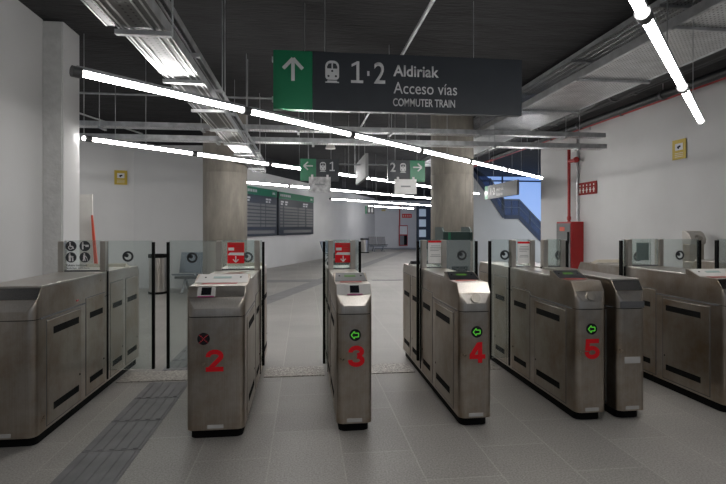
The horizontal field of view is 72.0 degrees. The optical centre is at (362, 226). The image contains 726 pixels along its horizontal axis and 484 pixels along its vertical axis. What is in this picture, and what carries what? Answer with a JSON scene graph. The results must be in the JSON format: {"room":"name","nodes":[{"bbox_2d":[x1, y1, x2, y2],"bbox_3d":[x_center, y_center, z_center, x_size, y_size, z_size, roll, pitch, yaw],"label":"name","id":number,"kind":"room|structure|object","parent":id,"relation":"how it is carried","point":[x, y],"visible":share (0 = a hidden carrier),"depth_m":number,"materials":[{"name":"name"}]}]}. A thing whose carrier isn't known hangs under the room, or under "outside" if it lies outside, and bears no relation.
{"room":"transit interior","nodes":[
{"label":"transit interior","id":0,"kind":"room"},
{"bbox_2d":[0,0,42,282],"bbox_3d":[-3.386,-0.500,0.834,0.270,4.000,10.450,0,0,-7],"label":"wall","id":1,"kind":"structure","parent":0,"point":[21,29],"depth_m":5.56,"materials":[{"name":"white paint"}]},
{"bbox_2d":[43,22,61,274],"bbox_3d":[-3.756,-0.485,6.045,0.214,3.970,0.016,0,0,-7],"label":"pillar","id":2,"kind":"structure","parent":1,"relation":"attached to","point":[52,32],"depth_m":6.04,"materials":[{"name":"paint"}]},
{"bbox_2d":[43,21,78,269],"bbox_3d":[-3.911,-0.497,6.261,0.500,3.995,0.448,0,0,-7],"label":"pillar","id":3,"kind":"structure","parent":1,"relation":"attached to","point":[70,38],"depth_m":6.25,"materials":[{"name":"white paint"}]},
{"bbox_2d":[79,140,133,265],"bbox_3d":[-7.961,-0.275,11.225,5.126,3.550,0.200,0,0,-25],"label":"wall","id":4,"kind":"structure","parent":0,"point":[113,205],"depth_m":11.98,"materials":[{"name":"white paint"}]},
{"bbox_2d":[114,170,126,184],"bbox_3d":[-5.837,-1.192,12.050,0.280,0.345,0.014,0,0,-25],"label":"sign","id":5,"kind":"object","parent":4,"relation":"attached to","point":[120,176],"visible":1,"depth_m":12.04,"materials":[{"name":"yellow plastic"}]},
{"bbox_2d":[79,128,134,141],"bbox_3d":[-7.967,-2.275,11.274,5.126,0.450,0.200,0,0,-25],"label":"wall","id":6,"kind":"structure","parent":0,"point":[81,130],"depth_m":11.99,"materials":[{"name":"paint"}]},
{"bbox_2d":[79,112,142,133],"bbox_3d":[-4.890,-1.960,8.586,0.030,0.348,2.504,0,0,30],"label":"conduit","id":7,"kind":"object","parent":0,"point":[79,112],"visible":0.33,"depth_m":8.87,"materials":[{"name":"metal"}]},
{"bbox_2d":[134,145,202,287],"bbox_3d":[-4.529,-0.250,12.339,2.127,3.500,0.200,0,0,-2],"label":"wall","id":8,"kind":"structure","parent":0,"point":[168,186],"depth_m":12.23,"materials":[{"name":"white paint"}]},
{"bbox_2d":[135,129,202,144],"bbox_3d":[-4.535,-2.250,12.389,2.127,0.500,0.200,0,0,-2],"label":"wall","id":9,"kind":"structure","parent":0,"point":[144,131],"depth_m":12.28,"materials":[{"name":"paint"}]},
{"bbox_2d":[247,157,373,197],"bbox_3d":[-1.782,-2.210,24.759,0.200,0.580,18.978,0,0,15],"label":"wall","id":10,"kind":"structure","parent":0,"point":[294,174],"depth_m":20.85,"materials":[{"name":"paint"}]},
{"bbox_2d":[247,169,374,267],"bbox_3d":[-1.773,-0.210,24.689,0.200,3.420,18.978,0,0,15],"label":"wall","id":11,"kind":"structure","parent":0,"point":[338,221],"depth_m":23.09,"materials":[{"name":"white paint"}]},
{"bbox_2d":[247,186,276,235],"bbox_3d":[-3.587,-0.520,17.270,0.115,1.660,2.700,0,0,15],"label":"departure board","id":12,"kind":"object","parent":11,"relation":"attached to","point":[261,202],"visible":0.73,"depth_m":17.34,"materials":[{"name":"plastic"}]},
{"bbox_2d":[277,191,313,234],"bbox_3d":[-2.719,-0.510,20.495,0.115,1.640,3.660,0,0,15],"label":"departure board","id":13,"kind":"object","parent":11,"relation":"attached to","point":[294,211],"visible":1,"depth_m":20.15,"materials":[{"name":"grey plastic"}]},
{"bbox_2d":[0,249,725,483],"bbox_3d":[1.104,1.558,16.241,24.000,0.124,40.000,0,0,-7],"label":"floor","id":14,"kind":"structure","parent":0,"point":[291,434],"depth_m":3.65,"materials":[{"name":"tile"}]},
{"bbox_2d":[0,241,154,447],"bbox_3d":[-2.347,0.811,4.474,0.827,1.378,2.204,0,0,-7],"label":"gate","id":15,"kind":"object","parent":14,"relation":"on","point":[66,336],"visible":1,"depth_m":3.83,"materials":[{"name":"grey metal"}]},
{"bbox_2d":[79,194,93,267],"bbox_3d":[-4.275,0.495,7.687,0.290,1.994,0.060,0,0,-7],"label":"leaning board","id":16,"kind":"object","parent":14,"relation":"on","point":[85,200],"visible":0.29,"depth_m":7.67,"materials":[{"name":"plastic"}]},
{"bbox_2d":[91,215,97,263],"bbox_3d":[-4.011,0.660,7.602,0.225,1.680,0.140,0,0,-7],"label":"barrier","id":17,"kind":"object","parent":14,"relation":"on","point":[92,220],"visible":0.18,"depth_m":7.58,"materials":[{"name":"red"}]},
{"bbox_2d":[50,346,186,483],"bbox_3d":[-1.881,1.496,5.014,0.380,0.009,9.600,0,0,-7],"label":"strip","id":18,"kind":"object","parent":14,"relation":"on","point":[154,402],"visible":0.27,"depth_m":3.57,"materials":[{"name":"grey tile"}]},
{"bbox_2d":[116,370,186,382],"bbox_3d":[-2.073,1.497,5.012,0.657,0.006,0.360,0,0,-7],"label":"steel plate","id":19,"kind":"object","parent":14,"relation":"on","point":[152,376],"depth_m":5.00,"materials":[{"name":"grey metal"}]},
{"bbox_2d":[148,254,165,294],"bbox_3d":[-4.634,1.055,11.285,0.400,0.890,0.397,0,0,-7],"label":"litter bin","id":20,"kind":"object","parent":14,"relation":"on","point":[160,259],"visible":0.77,"depth_m":11.13,"materials":[{"name":"metal"}]},
{"bbox_2d":[172,252,202,292],"bbox_3d":[-3.790,1.055,11.615,1.120,0.910,0.616,0,0,1],"label":"bench","id":21,"kind":"object","parent":14,"relation":"on","point":[185,266],"visible":0.56,"depth_m":11.79,"materials":[{"name":"grey metal"}]},
{"bbox_2d":[166,240,266,437],"bbox_3d":[-1.377,0.811,4.586,0.904,1.378,2.208,0,0,-7],"label":"gate","id":22,"kind":"object","parent":14,"relation":"on","point":[227,306],"visible":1,"depth_m":3.55,"materials":[{"name":"grey metal"}]},
{"bbox_2d":[197,333,209,344],"bbox_3d":[-1.119,0.785,3.510,0.086,0.086,0.005,0,0,-7],"label":"light","id":23,"kind":"object","parent":22,"relation":"attached to","point":[202,338],"depth_m":3.51,"materials":[{"name":"black"}]},
{"bbox_2d":[203,103,246,273],"bbox_3d":[-2.863,-0.500,10.396,0.890,4.000,0.890,0,0,-7],"label":"column","id":24,"kind":"structure","parent":14,"relation":"on","point":[224,181],"depth_m":10.00,"materials":[{"name":"concrete"}]},
{"bbox_2d":[264,366,324,377],"bbox_3d":[-0.706,1.497,5.173,0.607,0.006,0.359,0,0,-7],"label":"steel plate","id":25,"kind":"object","parent":14,"relation":"on","point":[300,370],"depth_m":5.17,"materials":[{"name":"grey metal"}]},
{"bbox_2d":[320,240,334,261],"bbox_3d":[-1.269,1.055,21.493,0.616,0.910,1.680,0,0,17],"label":"bench","id":26,"kind":"object","parent":14,"relation":"on","point":[321,242],"visible":0.27,"depth_m":21.21,"materials":[{"name":"grey metal"}]},
{"bbox_2d":[323,239,370,430],"bbox_3d":[-0.185,0.811,4.727,0.374,1.378,2.208,0,0,-7],"label":"gate","id":27,"kind":"object","parent":14,"relation":"on","point":[346,290],"visible":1,"depth_m":3.65,"materials":[{"name":"grey metal"}]},
{"bbox_2d":[349,329,360,340],"bbox_3d":[-0.056,0.785,3.635,0.086,0.086,0.005,0,0,-7],"label":"light","id":28,"kind":"object","parent":27,"relation":"attached to","point":[354,334],"depth_m":3.63,"materials":[{"name":"green plastic"}]},
{"bbox_2d":[360,238,368,252],"bbox_3d":[0.101,1.080,29.012,0.510,0.840,0.506,0,0,-7],"label":"litter bin","id":29,"kind":"object","parent":14,"relation":"on","point":[364,241],"visible":0.91,"depth_m":28.80,"materials":[{"name":"metal"}]},
{"bbox_2d":[368,237,387,251],"bbox_3d":[0.915,1.055,30.621,1.120,0.910,0.616,0,0,-17],"label":"bench","id":30,"kind":"object","parent":14,"relation":"on","point":[372,240],"visible":0.92,"depth_m":30.76,"materials":[{"name":"grey metal"}]},
{"bbox_2d":[371,363,414,373],"bbox_3d":[0.293,1.497,5.291,0.455,0.006,0.359,0,0,-7],"label":"steel plate","id":31,"kind":"object","parent":14,"relation":"on","point":[392,367],"depth_m":5.28,"materials":[{"name":"grey metal"}]},
{"bbox_2d":[403,240,489,424],"bbox_3d":[0.868,0.811,4.849,0.624,1.378,2.212,0,0,-7],"label":"gate","id":32,"kind":"object","parent":14,"relation":"on","point":[446,312],"visible":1,"depth_m":4.04,"materials":[{"name":"silver metal"}]},
{"bbox_2d":[471,326,482,337],"bbox_3d":[0.852,0.785,3.742,0.086,0.086,0.005,0,0,-7],"label":"light","id":33,"kind":"object","parent":32,"relation":"attached to","point":[476,331],"depth_m":3.74,"materials":[{"name":"green plastic"}]},
{"bbox_2d":[431,115,473,270],"bbox_3d":[1.923,-0.500,10.800,0.910,4.000,0.910,0,0,-7],"label":"column","id":34,"kind":"structure","parent":14,"relation":"on","point":[452,181],"depth_m":10.41,"materials":[{"name":"concrete"}]},
{"bbox_2d":[435,227,472,270],"bbox_3d":[1.535,0.750,8.498,0.500,1.500,0.520,0,0,-7],"label":"ticket machine","id":35,"kind":"object","parent":14,"relation":"on","point":[456,242],"visible":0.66,"depth_m":8.26,"materials":[{"name":"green metal"}]},
{"bbox_2d":[490,361,500,369],"bbox_3d":[1.383,1.497,5.394,0.127,0.006,0.309,0,0,-7],"label":"steel plate","id":36,"kind":"object","parent":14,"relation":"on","point":[493,366],"depth_m":5.35,"materials":[{"name":"grey metal"}]},
{"bbox_2d":[473,168,540,240],"bbox_3d":[6.345,-0.510,21.718,4.412,4.141,1.750,0,0,-7],"label":"staircase","id":37,"kind":"structure","parent":14,"relation":"on","point":[507,208],"depth_m":20.86,"materials":[{"name":"blue metal"}]},
{"bbox_2d":[479,240,603,419],"bbox_3d":[1.529,0.811,4.927,0.465,1.378,2.212,0,0,-7],"label":"gate","id":38,"kind":"object","parent":14,"relation":"on","point":[547,326],"visible":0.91,"depth_m":4.26,"materials":[{"name":"silver metal"}]},
{"bbox_2d":[586,323,596,334],"bbox_3d":[1.761,0.785,3.850,0.086,0.086,0.005,0,0,-7],"label":"light","id":39,"kind":"object","parent":38,"relation":"attached to","point":[591,328],"depth_m":3.85,"materials":[{"name":"green plastic"}]},
{"bbox_2d":[508,239,643,417],"bbox_3d":[1.992,0.811,4.986,0.298,1.378,2.204,0,0,-7],"label":"gate","id":40,"kind":"object","parent":14,"relation":"on","point":[623,295],"visible":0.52,"depth_m":3.91,"materials":[{"name":"silver metal"}]},
{"bbox_2d":[578,239,725,411],"bbox_3d":[3.174,0.811,5.125,0.919,1.378,2.204,0,0,-7],"label":"gate","id":41,"kind":"object","parent":14,"relation":"on","point":[684,310],"visible":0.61,"depth_m":4.48,"materials":[{"name":"silver metal"}]},
{"bbox_2d":[685,261,693,268],"bbox_3d":[5.058,0.990,6.840,0.950,1.020,0.600,0,0,-7],"label":"box","id":42,"kind":"object","parent":14,"relation":"on","point":[688,264],"visible":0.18,"depth_m":7.01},
{"bbox_2d":[682,231,705,267],"bbox_3d":[5.472,0.782,8.239,0.280,1.435,0.238,0,0,-7],"label":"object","id":43,"kind":"object","parent":14,"relation":"on","point":[689,238],"visible":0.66,"depth_m":8.21,"materials":[{"name":"metal"}]},
{"bbox_2d":[692,240,725,268],"bbox_3d":[4.173,0.811,5.243,0.722,1.378,2.204,0,0,-7],"label":"gate","id":44,"kind":"object","parent":14,"relation":"on","point":[705,264],"visible":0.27,"depth_m":5.93,"materials":[{"name":"grey metal"}]},
{"bbox_2d":[18,0,725,190],"bbox_3d":[1.104,-2.600,16.241,24.000,0.200,40.000,0,0,-7],"label":"ceiling","id":45,"kind":"structure","parent":0,"point":[542,34],"depth_m":6.85,"materials":[{"name":"black concrete"}]},
{"bbox_2d":[81,0,114,25],"bbox_3d":[-1.433,-1.885,1.870,0.211,1.230,2.850,0,0,-7],"label":"cable tray","id":46,"kind":"object","parent":45,"relation":"hanging from","point":[90,4],"visible":0.25,"depth_m":3.08,"materials":[{"name":"metal"}]},
{"bbox_2d":[79,92,271,99],"bbox_3d":[-3.389,-2.280,8.663,4.100,0.034,0.036,0,0,-7],"label":"conduit","id":47,"kind":"object","parent":45,"relation":"hanging from","point":[101,93],"visible":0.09,"depth_m":8.61,"materials":[{"name":"metal"}]},
{"bbox_2d":[92,0,265,172],"bbox_3d":[-1.712,-1.850,5.940,0.351,1.300,11.000,0,0,-7],"label":"cable tray","id":48,"kind":"object","parent":45,"relation":"hanging from","point":[145,25],"visible":0.91,"depth_m":3.71,"materials":[{"name":"metal"}]},
{"bbox_2d":[155,0,264,160],"bbox_3d":[-1.585,-1.925,5.754,0.161,1.150,10.600,0,0,-7],"label":"cable tray","id":49,"kind":"object","parent":45,"relation":"hanging from","point":[165,6],"visible":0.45,"depth_m":4.36,"materials":[{"name":"metal"}]},
{"bbox_2d":[247,144,308,187],"bbox_3d":[-2.303,-1.654,13.692,0.084,1.069,2.215,0,0,38],"label":"linear light","id":50,"kind":"object","parent":45,"relation":"hanging from","point":[299,186],"depth_m":13.44,"materials":[{"name":"white plastic"}]},
{"bbox_2d":[81,80,479,194],"bbox_3d":[0.196,-1.805,11.878,0.085,1.390,13.268,0,0,35],"label":"linear light","id":51,"kind":"object","parent":45,"relation":"hanging from","point":[86,138],"visible":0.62,"depth_m":8.03,"materials":[{"name":"white plastic"}]},
{"bbox_2d":[69,0,543,179],"bbox_3d":[1.034,-1.804,7.715,0.084,1.391,10.270,0,0,38],"label":"linear light","id":52,"kind":"object","parent":45,"relation":"hanging from","point":[77,71],"visible":0.95,"depth_m":4.98,"materials":[{"name":"white plastic"}]},
{"bbox_2d":[300,159,338,180],"bbox_3d":[-0.833,-1.692,9.611,0.738,1.615,0.095,0,0,-7],"label":"platform sign","id":53,"kind":"object","parent":45,"relation":"hanging from","point":[308,167],"visible":0.92,"depth_m":9.57,"materials":[{"name":"metal"}]},
{"bbox_2d":[309,175,330,191],"bbox_3d":[-0.822,-0.828,9.524,0.415,0.335,0.023,0,0,-7],"label":"notice","id":54,"kind":"object","parent":53,"relation":"attached to","point":[316,184],"visible":1,"depth_m":9.53,"materials":[{"name":"plastic"}]},
{"bbox_2d":[325,133,334,149],"bbox_3d":[-0.821,-2.235,12.591,0.260,0.530,0.260,0,0,-7],"label":"smoke detector","id":55,"kind":"object","parent":45,"relation":"hanging from","point":[330,147],"visible":0.8,"depth_m":12.53,"materials":[{"name":"plastic"}]},
{"bbox_2d":[79,81,605,140],"bbox_3d":[-0.343,-2.070,8.876,9.800,0.860,0.270,0,0,-7],"label":"tray","id":56,"kind":"object","parent":45,"relation":"hanging from","point":[102,125],"visible":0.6,"depth_m":8.83,"materials":[{"name":"metal"}]},
{"bbox_2d":[79,125,603,138],"bbox_3d":[-0.342,-1.683,8.871,9.800,0.006,0.200,0,0,-7],"label":"tray","id":57,"kind":"object","parent":56,"relation":"on","point":[202,128],"depth_m":8.89,"materials":[{"name":"grey metal"}]},
{"bbox_2d":[79,84,606,151],"bbox_3d":[-0.333,-1.965,8.877,9.820,1.070,0.270,0,0,-7],"label":"tray","id":58,"kind":"object","parent":45,"relation":"hanging from","point":[573,147],"visible":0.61,"depth_m":8.80,"materials":[{"name":"metal"}]},
{"bbox_2d":[79,138,604,149],"bbox_3d":[-0.332,-1.473,8.872,9.820,0.006,0.200,0,0,-7],"label":"tray","id":59,"kind":"object","parent":58,"relation":"on","point":[490,146],"depth_m":8.91,"materials":[{"name":"grey metal"}]},
{"bbox_2d":[356,153,367,184],"bbox_3d":[-0.031,-1.692,9.764,0.064,1.615,1.660,0,0,-7],"label":"sign","id":60,"kind":"object","parent":45,"relation":"hanging from","point":[362,169],"visible":0.81,"depth_m":9.38,"materials":[{"name":"metal"}]},
{"bbox_2d":[365,206,373,213],"bbox_3d":[0.350,-1.595,26.260,0.490,1.810,0.084,0,0,-7],"label":"sign","id":61,"kind":"object","parent":45,"relation":"hanging from","point":[368,209],"visible":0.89,"depth_m":26.22,"materials":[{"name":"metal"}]},
{"bbox_2d":[329,198,430,205],"bbox_3d":[1.440,-1.804,23.973,0.084,1.391,9.020,0,0,38],"label":"linear light","id":62,"kind":"object","parent":45,"relation":"hanging from","point":[329,198],"visible":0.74,"depth_m":22.98,"materials":[{"name":"white plastic"}]},
{"bbox_2d":[331,188,430,198],"bbox_3d":[0.832,-1.153,17.665,0.084,0.078,5.909,0,0,38],"label":"linear light","id":63,"kind":"object","parent":45,"relation":"hanging from","point":[333,189],"depth_m":17.25,"materials":[{"name":"white plastic"}]},
{"bbox_2d":[367,205,413,208],"bbox_3d":[1.700,-1.804,29.270,0.084,1.391,4.720,0,0,38],"label":"linear light","id":64,"kind":"object","parent":45,"relation":"hanging from","point":[367,205],"visible":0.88,"depth_m":29.10,"materials":[{"name":"white plastic"}]},
{"bbox_2d":[354,0,434,172],"bbox_3d":[0.394,-1.861,7.757,0.044,0.921,10.315,0,0,-7],"label":"conduit","id":65,"kind":"object","parent":45,"relation":"hanging from","point":[431,2],"visible":0.47,"depth_m":5.88,"materials":[{"name":"metal"}]},
{"bbox_2d":[272,0,521,116],"bbox_3d":[0.399,-1.867,5.427,2.735,1.265,0.095,0,0,-7],"label":"hanging sign","id":66,"kind":"object","parent":45,"relation":"hanging from","point":[304,81],"visible":1,"depth_m":5.38,"materials":[{"name":"metal"}]},
{"bbox_2d":[387,160,424,181],"bbox_3d":[0.845,-1.692,9.809,0.738,1.615,0.095,0,0,-7],"label":"platform sign","id":67,"kind":"object","parent":45,"relation":"hanging from","point":[403,169],"visible":0.93,"depth_m":9.77,"materials":[{"name":"metal"}]},
{"bbox_2d":[368,164,387,165],"bbox_3d":[0.245,-1.210,9.736,0.468,0.028,0.028,0,0,-7],"label":"rail","id":68,"kind":"object","parent":67,"relation":"attached to","point":[368,164],"visible":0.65,"depth_m":9.73,"materials":[{"name":"grey metal"}]},
{"bbox_2d":[394,177,416,193],"bbox_3d":[0.828,-0.805,9.719,0.437,0.330,0.023,0,0,-7],"label":"sign","id":69,"kind":"object","parent":67,"relation":"attached to","point":[401,186],"visible":1,"depth_m":9.72,"materials":[{"name":"white plastic"}]},
{"bbox_2d":[485,151,518,199],"bbox_3d":[4.133,-1.695,15.018,0.075,1.610,2.460,0,0,-7],"label":"sign","id":70,"kind":"object","parent":45,"relation":"hanging from","point":[510,188],"visible":0.99,"depth_m":14.86,"materials":[{"name":"metal"}]},
{"bbox_2d":[423,0,725,166],"bbox_3d":[3.123,-2.215,8.827,1.051,0.570,15.200,0,0,-7],"label":"cable tray","id":71,"kind":"object","parent":45,"relation":"hanging from","point":[697,32],"visible":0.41,"depth_m":6.33,"materials":[{"name":"metal"}]},
{"bbox_2d":[474,0,701,129],"bbox_3d":[3.090,-2.395,7.312,0.471,0.210,12.200,0,0,-7],"label":"cable tray","id":72,"kind":"object","parent":45,"relation":"hanging from","point":[630,29],"visible":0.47,"depth_m":6.57,"materials":[{"name":"metal"}]},
{"bbox_2d":[474,48,725,157],"bbox_3d":[4.148,-2.302,8.797,0.198,0.396,14.500,0,0,-7],"label":"ceiling pipe","id":73,"kind":"object","parent":45,"relation":"hanging from","point":[721,53],"visible":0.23,"depth_m":7.89,"materials":[{"name":"metal"}]},
{"bbox_2d":[477,56,725,156],"bbox_3d":[4.545,-2.364,8.844,0.148,0.272,14.500,0,0,-7],"label":"ceiling pipe","id":74,"kind":"object","parent":45,"relation":"hanging from","point":[723,57],"visible":0.23,"depth_m":8.41,"materials":[{"name":"metal"}]},
{"bbox_2d":[491,67,725,158],"bbox_3d":[5.042,-2.329,8.902,0.168,0.342,14.500,0,0,-7],"label":"ceiling pipe","id":75,"kind":"object","parent":45,"relation":"hanging from","point":[721,73],"visible":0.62,"depth_m":9.05,"materials":[{"name":"metal"}]},
{"bbox_2d":[629,0,704,124],"bbox_3d":[1.538,-1.804,2.731,0.084,1.391,6.950,0,0,38],"label":"linear light","id":76,"kind":"object","parent":45,"relation":"hanging from","point":[643,14],"visible":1,"depth_m":3.25,"materials":[{"name":"white plastic"}]},
{"bbox_2d":[374,190,430,200],"bbox_3d":[4.697,-2.150,34.438,8.600,0.700,0.200,0,0,-7],"label":"wall","id":77,"kind":"structure","parent":0,"point":[419,193],"depth_m":34.09,"materials":[{"name":"paint"}]},
{"bbox_2d":[375,200,430,247],"bbox_3d":[4.702,-0.150,34.388,8.600,3.300,0.200,0,0,-7],"label":"wall","id":78,"kind":"structure","parent":0,"point":[387,221],"depth_m":33.98,"materials":[{"name":"white paint"}]},
{"bbox_2d":[375,248,415,248],"bbox_3d":[2.134,1.455,33.969,3.000,0.090,0.030,0,0,-7],"label":"baseboard","id":79,"kind":"structure","parent":78,"relation":"attached to","point":[375,248],"depth_m":33.97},
{"bbox_2d":[399,225,407,245],"bbox_3d":[2.735,0.580,33.998,0.600,1.400,0.111,0,0,-7],"label":"upper cabinet","id":80,"kind":"object","parent":78,"relation":"attached to","point":[403,229],"visible":1,"depth_m":33.94,"materials":[{"name":"metal"}]},
{"bbox_2d":[402,214,411,217],"bbox_3d":[2.989,-0.760,34.058,0.660,0.260,0.014,0,0,-7],"label":"fire sign","id":81,"kind":"object","parent":78,"relation":"attached to","point":[403,215],"visible":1,"depth_m":34.05,"materials":[{"name":"red plastic"}]},
{"bbox_2d":[416,206,430,248],"bbox_3d":[4.635,0.025,34.189,1.980,2.950,0.100,0,0,-7],"label":"door","id":82,"kind":"structure","parent":78,"relation":"in","point":[427,217],"depth_m":34.10,"materials":[{"name":"blue metal"}]},
{"bbox_2d":[419,209,425,246],"bbox_3d":[4.052,0.080,34.052,0.470,2.600,0.025,0,0,-7],"label":"window","id":83,"kind":"structure","parent":82,"relation":"attached to","point":[422,212],"depth_m":34.04,"materials":[{"name":"white"}]},
{"bbox_2d":[474,178,539,262],"bbox_3d":[6.238,-0.475,20.950,4.700,3.950,0.150,0,0,-7],"label":"wall","id":84,"kind":"structure","parent":0,"point":[489,225],"depth_m":20.78,"materials":[{"name":"white paint"}]},
{"bbox_2d":[488,177,540,220],"bbox_3d":[6.934,-0.750,24.859,7.200,3.500,0.150,0,0,-7],"label":"window","id":85,"kind":"structure","parent":84,"relation":"in","point":[529,187],"depth_m":25.05,"materials":[{"name":"blue glass"}]},
{"bbox_2d":[541,79,725,267],"bbox_3d":[6.218,-0.450,5.542,0.250,3.900,17.550,0,0,-7],"label":"wall","id":86,"kind":"structure","parent":0,"point":[643,195],"depth_m":9.76,"materials":[{"name":"white paint"}]},
{"bbox_2d":[557,222,583,268],"bbox_3d":[5.101,0.510,12.383,0.363,1.280,0.700,0,0,-7],"label":"upper cabinet","id":87,"kind":"object","parent":86,"relation":"attached to","point":[573,232],"visible":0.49,"depth_m":12.05,"materials":[{"name":"red metal"}]},
{"bbox_2d":[567,150,578,221],"bbox_3d":[5.145,-1.103,12.295,0.160,1.944,0.415,0,0,-7],"label":"riser pipe","id":88,"kind":"object","parent":87,"relation":"on","point":[575,159],"visible":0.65,"depth_m":12.42,"materials":[{"name":"red metal"}]},
{"bbox_2d":[576,131,578,219],"bbox_3d":[5.259,-1.270,12.261,0.056,2.220,0.053,0,0,-7],"label":"conduit","id":89,"kind":"object","parent":86,"relation":"attached to","point":[577,140],"visible":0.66,"depth_m":12.24,"materials":[{"name":"metal"}]},
{"bbox_2d":[579,180,596,195],"bbox_3d":[5.328,-0.920,11.886,0.011,0.300,0.800,0,0,-7],"label":"fire sign","id":90,"kind":"object","parent":86,"relation":"attached to","point":[585,188],"visible":1,"depth_m":11.82,"materials":[{"name":"plastic"}]},
{"bbox_2d":[474,77,725,166],"bbox_3d":[5.246,-2.324,11.695,0.090,0.158,19.000,0,0,-7],"label":"pipe","id":91,"kind":"object","parent":86,"relation":"attached to","point":[724,78],"visible":0.44,"depth_m":10.20,"materials":[{"name":"metal"}]},
{"bbox_2d":[672,138,685,160],"bbox_3d":[5.671,-1.393,8.971,0.014,0.355,0.330,0,0,-7],"label":"sign","id":92,"kind":"object","parent":86,"relation":"attached to","point":[678,146],"visible":1,"depth_m":8.96,"materials":[{"name":"yellow plastic"}]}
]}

